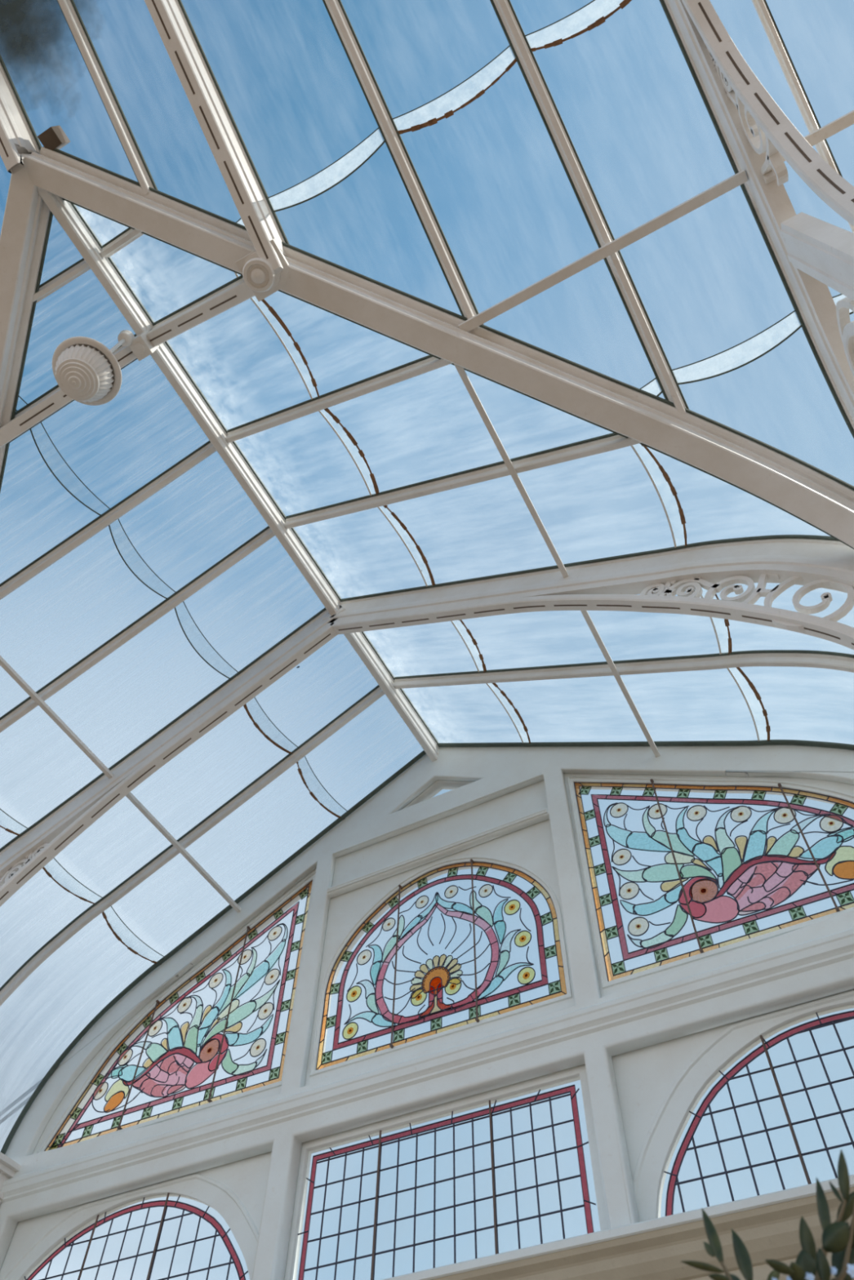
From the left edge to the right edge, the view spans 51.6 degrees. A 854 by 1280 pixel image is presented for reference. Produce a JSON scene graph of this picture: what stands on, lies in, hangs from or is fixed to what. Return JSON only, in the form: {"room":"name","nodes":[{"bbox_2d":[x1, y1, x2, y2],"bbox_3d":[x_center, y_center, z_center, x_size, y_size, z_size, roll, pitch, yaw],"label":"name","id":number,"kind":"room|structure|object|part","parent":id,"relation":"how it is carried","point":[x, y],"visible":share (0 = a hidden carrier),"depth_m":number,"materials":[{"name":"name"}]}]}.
{"room":"sunroom","nodes":[
{"label":"sunroom","id":0,"kind":"room"},
{"bbox_2d":[0,0,853,1122],"bbox_3d":[-1.192,-1.905,5.873,10.400,4.474,8.400,-24,-61,16],"label":"glass pane edges","id":1,"kind":"structure","parent":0,"point":[27,27],"depth_m":5.93,"materials":[{"name":"clear glass"}]},
{"bbox_2d":[0,53,41,173],"bbox_3d":[-3.264,-4.506,5.814,0.150,1.810,2.807,-24,-61,16],"label":"roof truss","id":2,"kind":"object","parent":1,"relation":"attached to","point":[18,135],"visible":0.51,"depth_m":5.83,"materials":[{"name":"white metal"}]},
{"bbox_2d":[0,167,53,493],"bbox_3d":[-3.474,-0.160,6.209,0.294,3.027,5.677,15,-58,-8],"label":"beam","id":3,"kind":"structure","parent":1,"relation":"attached to","point":[27,220],"depth_m":6.03,"materials":[{"name":"white metal"}]},
{"bbox_3d":[-2.798,-4.367,5.913,0.660,1.781,3.260,-24,-61,16],"label":"roof pane","id":4,"kind":"part","parent":1,"relation":"part of","materials":[{"name":"glass"}]},
{"bbox_3d":[-3.193,3.333,7.528,1.085,1.485,0.930,-24,-61,16],"label":"roof pane","id":5,"kind":"part","parent":1,"relation":"part of","materials":[{"name":"clear glass"}]},
{"bbox_2d":[32,257,90,302],"bbox_3d":[-2.592,-2.534,6.234,0.490,0.313,0.083,-24,-61,16],"label":"bar","id":6,"kind":"object","parent":1,"relation":"attached to","point":[79,268],"visible":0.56,"depth_m":6.23,"materials":[{"name":"white paint"}]},
{"bbox_2d":[57,0,158,195],"bbox_3d":[-2.545,-4.551,5.782,0.101,1.789,3.183,-24,-61,16],"label":"bar","id":7,"kind":"object","parent":1,"relation":"attached to","point":[68,8],"visible":0.81,"depth_m":5.78,"materials":[{"name":"white paint"}]},
{"bbox_2d":[0,440,216,599],"bbox_3d":[-2.548,-0.870,6.808,2.028,1.160,0.093,-24,-61,16],"label":"bar","id":8,"kind":"object","parent":1,"relation":"attached to","point":[74,540],"visible":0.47,"depth_m":6.81,"materials":[{"name":"white paint"}]},
{"bbox_2d":[99,227,143,257],"bbox_3d":[-2.087,-2.756,6.080,0.490,0.313,0.083,-24,-61,16],"label":"bar","id":9,"kind":"object","parent":1,"relation":"attached to","point":[129,235],"visible":0.65,"depth_m":6.09,"materials":[{"name":"white paint"}]},
{"bbox_2d":[0,275,254,447],"bbox_3d":[-2.047,-2.048,6.252,2.344,0.876,0.150,-24,-61,16],"label":"roof truss","id":10,"kind":"object","parent":1,"relation":"attached to","point":[233,293],"visible":0.7,"depth_m":6.24,"materials":[{"name":"white metal"}]},
{"bbox_2d":[52,329,134,405],"bbox_3d":[-2.145,-1.866,5.854,0.436,1.098,0.436,-24,-61,16],"label":"pendant lamp","id":11,"kind":"object","parent":10,"relation":"hanging from","point":[88,372],"visible":1,"depth_m":5.48,"materials":[{"name":"white metal"}]},
{"bbox_3d":[-2.152,-1.652,5.524,0.352,0.165,0.352,-24,-61,16],"label":"lamp shade","id":12,"kind":"part","parent":11,"relation":"part of","materials":[{"name":"white paint"}]},
{"bbox_3d":[-2.144,-1.920,5.937,0.025,0.740,0.025,-24,-61,16],"label":"rod","id":13,"kind":"part","parent":11,"relation":"part of","materials":[{"name":"white paint"}]},
{"bbox_2d":[0,525,275,733],"bbox_3d":[-2.525,0.041,7.129,2.868,1.610,0.093,-24,-61,16],"label":"bar","id":14,"kind":"object","parent":1,"relation":"attached to","point":[263,536],"visible":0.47,"depth_m":7.15,"materials":[{"name":"white paint"}]},
{"bbox_2d":[0,684,384,1006],"bbox_3d":[-2.142,2.012,7.558,3.955,3.024,0.093,-24,-61,16],"label":"bar","id":15,"kind":"object","parent":1,"relation":"attached to","point":[220,814],"visible":0.98,"depth_m":7.88,"materials":[{"name":"white paint"}]},
{"bbox_2d":[144,0,289,274],"bbox_3d":[-1.841,-4.378,5.460,0.150,2.497,4.005,-24,-61,16],"label":"roof beam","id":16,"kind":"structure","parent":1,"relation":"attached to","point":[171,19],"depth_m":5.35,"materials":[{"name":"white metal"}]},
{"bbox_2d":[37,187,439,761],"bbox_3d":[-1.272,-1.019,7.306,0.132,0.235,5.800,-24,-61,16],"label":"ridge beam","id":17,"kind":"structure","parent":1,"relation":"attached to","point":[67,214],"depth_m":6.93,"materials":[{"name":"white metal"}]},
{"bbox_2d":[225,355,452,443],"bbox_3d":[-0.700,-1.684,6.244,2.028,1.160,0.093,-24,-61,16],"label":"bar","id":18,"kind":"object","parent":1,"relation":"attached to","point":[428,363],"visible":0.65,"depth_m":6.14,"materials":[{"name":"white paint"}]},
{"bbox_2d":[322,0,484,331],"bbox_3d":[-0.786,-4.343,5.370,0.101,2.650,4.763,-24,-61,16],"label":"bar","id":19,"kind":"object","parent":1,"relation":"attached to","point":[338,15],"visible":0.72,"depth_m":5.39,"materials":[{"name":"white paint"}]},
{"bbox_2d":[0,534,853,906],"bbox_3d":[-0.813,0.693,6.340,7.978,3.670,0.135,-24,-61,16],"label":"roof truss","id":20,"kind":"object","parent":1,"relation":"attached to","point":[811,562],"visible":0.99,"depth_m":6.32,"materials":[{"name":"white metal"}]},
{"bbox_2d":[0,655,241,912],"bbox_3d":[-2.590,1.200,7.406,0.038,0.032,3.650,-24,-61,16],"label":"rod","id":21,"kind":"object","parent":20,"relation":"attached to","point":[3,663],"visible":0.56,"depth_m":7.32,"materials":[{"name":"white paint"}]},
{"bbox_2d":[453,364,660,757],"bbox_3d":[1.012,-0.411,6.292,0.038,0.032,3.700,-24,-61,16],"label":"rod","id":22,"kind":"object","parent":20,"relation":"attached to","point":[460,370],"visible":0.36,"depth_m":6.06,"materials":[{"name":"white paint"}]},
{"bbox_2d":[21,146,853,549],"bbox_3d":[0.016,-1.698,5.144,5.677,3.027,0.294,15,-58,-8],"label":"beam","id":23,"kind":"structure","parent":1,"relation":"attached to","point":[824,501],"depth_m":5.29,"materials":[{"name":"white metal"}]},
{"bbox_2d":[37,125,71,150],"bbox_3d":[-2.507,-3.369,5.946,0.120,0.160,0.110,-24,-61,16],"label":"wood block","id":24,"kind":"object","parent":23,"relation":"on","point":[54,137],"visible":0.93,"depth_m":5.89,"materials":[{"name":"brown wood"}]},
{"bbox_2d":[235,238,288,302],"bbox_3d":[-0.994,-2.312,5.511,0.280,0.470,0.260,-24,-61,16],"label":"boss","id":25,"kind":"object","parent":23,"relation":"attached to","point":[259,275],"visible":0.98,"depth_m":5.37,"materials":[{"name":"white paint"}]},
{"bbox_3d":[-1.018,-2.233,5.390,0.230,0.180,0.230,-24,-61,16],"label":"turned knob","id":26,"kind":"part","parent":25,"relation":"part of","materials":[{"name":"white paint"}]},
{"bbox_2d":[458,110,853,332],"bbox_3d":[1.897,-2.628,4.844,3.840,0.036,0.057,-24,-61,16],"label":"rod","id":27,"kind":"object","parent":23,"relation":"attached to","point":[846,120],"visible":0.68,"depth_m":5.05,"materials":[{"name":"white paint"}]},
{"bbox_2d":[283,432,641,528],"bbox_3d":[0.063,-1.100,6.340,2.868,1.610,0.093,-24,-61,16],"label":"bar","id":28,"kind":"object","parent":1,"relation":"attached to","point":[610,442],"visible":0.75,"depth_m":6.14,"materials":[{"name":"white paint"}]},
{"bbox_2d":[489,0,688,416],"bbox_3d":[0.205,-4.228,5.141,0.101,3.128,5.653,-24,-61,16],"label":"bar","id":29,"kind":"object","parent":1,"relation":"attached to","point":[504,10],"visible":0.91,"depth_m":5.16,"materials":[{"name":"white paint"}]},
{"bbox_2d":[392,649,853,688],"bbox_3d":[1.404,0.450,6.476,3.955,3.024,0.093,-24,-61,16],"label":"bar","id":30,"kind":"object","parent":1,"relation":"attached to","point":[784,658],"visible":1,"depth_m":6.59,"materials":[{"name":"white paint"}]},
{"bbox_2d":[658,0,853,438],"bbox_3d":[1.101,-2.432,2.323,0.150,9.780,6.708,-24,-61,16],"label":"roof truss","id":31,"kind":"object","parent":1,"relation":"attached to","point":[809,254],"visible":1,"depth_m":4.62,"materials":[{"name":"white metal"}]},
{"bbox_3d":[1.902,-0.293,1.859,0.136,6.700,0.240,-24,-61,16],"label":"post","id":32,"kind":"part","parent":31,"relation":"part of","materials":[{"name":"white metal"}]},
{"bbox_2d":[751,0,853,233],"bbox_3d":[1.494,-4.108,4.628,0.063,4.078,6.528,-24,-61,16],"label":"bar","id":33,"kind":"object","parent":1,"relation":"attached to","point":[761,6],"visible":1,"depth_m":4.84,"materials":[{"name":"white paint"}]},
{"bbox_2d":[0,739,853,1279],"bbox_3d":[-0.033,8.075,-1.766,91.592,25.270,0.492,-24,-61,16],"label":"wall","id":34,"kind":"structure","parent":0,"point":[641,1079],"depth_m":6.50,"materials":[{"name":"paint"}]},
{"bbox_2d":[24,1192,248,1279],"bbox_3d":[-2.106,4.355,6.072,2.400,0.980,0.031,-24,-61,16],"label":"window","id":35,"kind":"structure","parent":34,"relation":"in","point":[196,1211],"depth_m":6.22,"materials":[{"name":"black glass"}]},
{"bbox_2d":[44,880,312,1151],"bbox_3d":[-2.090,3.197,7.666,2.331,1.995,0.049,-24,-61,16],"label":"window","id":36,"kind":"structure","parent":34,"relation":"in","point":[60,1140],"depth_m":7.34,"materials":[{"name":"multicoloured glass"}]},
{"bbox_2d":[0,927,853,1204],"bbox_3d":[0.051,2.906,5.976,7.960,0.175,0.192,-24,-61,16],"label":"trim","id":37,"kind":"structure","parent":34,"relation":"attached to","point":[834,948],"depth_m":5.86,"materials":[{"name":"paint"}]},
{"bbox_3d":[0.052,3.273,5.448,8.100,1.260,0.125,-24,-61,16],"label":"frame","id":38,"kind":"part","parent":34,"relation":"part of","materials":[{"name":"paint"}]},
{"bbox_2d":[326,772,546,893],"bbox_3d":[0.055,1.690,7.744,2.120,0.495,0.020,-24,-61,16],"label":"trim","id":39,"kind":"structure","parent":34,"relation":"attached to","point":[542,811],"depth_m":7.68,"materials":[{"name":"paint"}]},
{"bbox_2d":[315,858,566,1070],"bbox_3d":[0.070,2.349,6.844,2.005,1.551,0.049,-24,-61,16],"label":"window","id":40,"kind":"structure","parent":34,"relation":"in","point":[513,1000],"depth_m":6.65,"materials":[{"name":"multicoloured glass"}]},
{"bbox_2d":[297,1084,595,1279],"bbox_3d":[0.062,3.397,5.415,2.030,0.990,0.031,-24,-61,16],"label":"window","id":41,"kind":"structure","parent":34,"relation":"in","point":[571,1089],"depth_m":5.50,"materials":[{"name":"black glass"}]},
{"bbox_2d":[382,1173,853,1279],"bbox_3d":[0.027,3.581,4.921,8.100,0.050,0.230,-24,-61,16],"label":"trim","id":42,"kind":"structure","parent":34,"relation":"attached to","point":[807,1190],"depth_m":4.54,"materials":[{"name":"paint"}]},
{"bbox_2d":[431,1186,853,1279],"bbox_3d":[0.091,3.881,4.697,8.100,0.660,0.495,-24,-61,16],"label":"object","id":43,"kind":"structure","parent":34,"relation":"attached to","point":[771,1232],"depth_m":4.43,"materials":[{"name":"paint"}]},
{"bbox_2d":[573,778,853,981],"bbox_3d":[2.237,1.291,6.346,2.331,1.995,0.049,-24,-61,16],"label":"window","id":44,"kind":"structure","parent":34,"relation":"in","point":[844,898],"depth_m":6.12,"materials":[{"name":"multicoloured glass"}]},
{"bbox_2d":[657,1010,853,1217],"bbox_3d":[2.283,2.421,4.733,2.400,0.980,0.031,-24,-61,16],"label":"window","id":45,"kind":"structure","parent":34,"relation":"in","point":[833,1019],"depth_m":4.91,"materials":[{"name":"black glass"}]},
{"bbox_3d":[-2.696,-0.305,-2.113,30.000,0.100,23.000,-24,-61,16],"label":"floor","id":46,"kind":"structure","parent":0,"visible":0},
{"bbox_2d":[680,1149,853,1279],"bbox_3d":[0.436,1.351,0.294,0.440,2.237,0.440,-24,-61,16],"label":"shrub","id":47,"kind":"object","parent":46,"relation":"on","point":[837,1237],"visible":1,"depth_m":1.14,"materials":[{"name":"green plant"}]},
{"bbox_2d":[804,1272,814,1279],"bbox_3d":[0.475,0.790,1.096,0.012,0.011,0.004,-24,-61,16],"label":"flower","id":48,"kind":"object","parent":47,"relation":"on","point":[808,1276],"depth_m":1.10,"materials":[{"name":"white plant"}]},
{"bbox_2d":[829,1266,836,1275],"bbox_3d":[0.501,0.777,1.090,0.010,0.009,0.003,-24,-61,16],"label":"flower","id":49,"kind":"object","parent":47,"relation":"on","point":[833,1271],"depth_m":1.09,"materials":[{"name":"white plant"}]},
{"bbox_2d":[846,1263,853,1278],"bbox_3d":[0.521,0.771,1.080,0.016,0.014,0.005,-24,-61,16],"label":"flower","id":50,"kind":"object","parent":47,"relation":"on","point":[851,1268],"depth_m":1.08,"materials":[{"name":"white plant"}]},
{"bbox_3d":[-3.889,5.227,4.508,0.240,4.950,1.870,-24,-61,16],"label":"wall","id":51,"kind":"structure","parent":0,"visible":0},
{"bbox_2d":[0,1151,21,1203],"bbox_3d":[-3.845,3.730,6.594,0.400,0.320,1.760,-24,-61,16],"label":"molding","id":52,"kind":"structure","parent":51,"relation":"on","point":[8,1166],"depth_m":7.00,"materials":[{"name":"white paint"}]}
]}

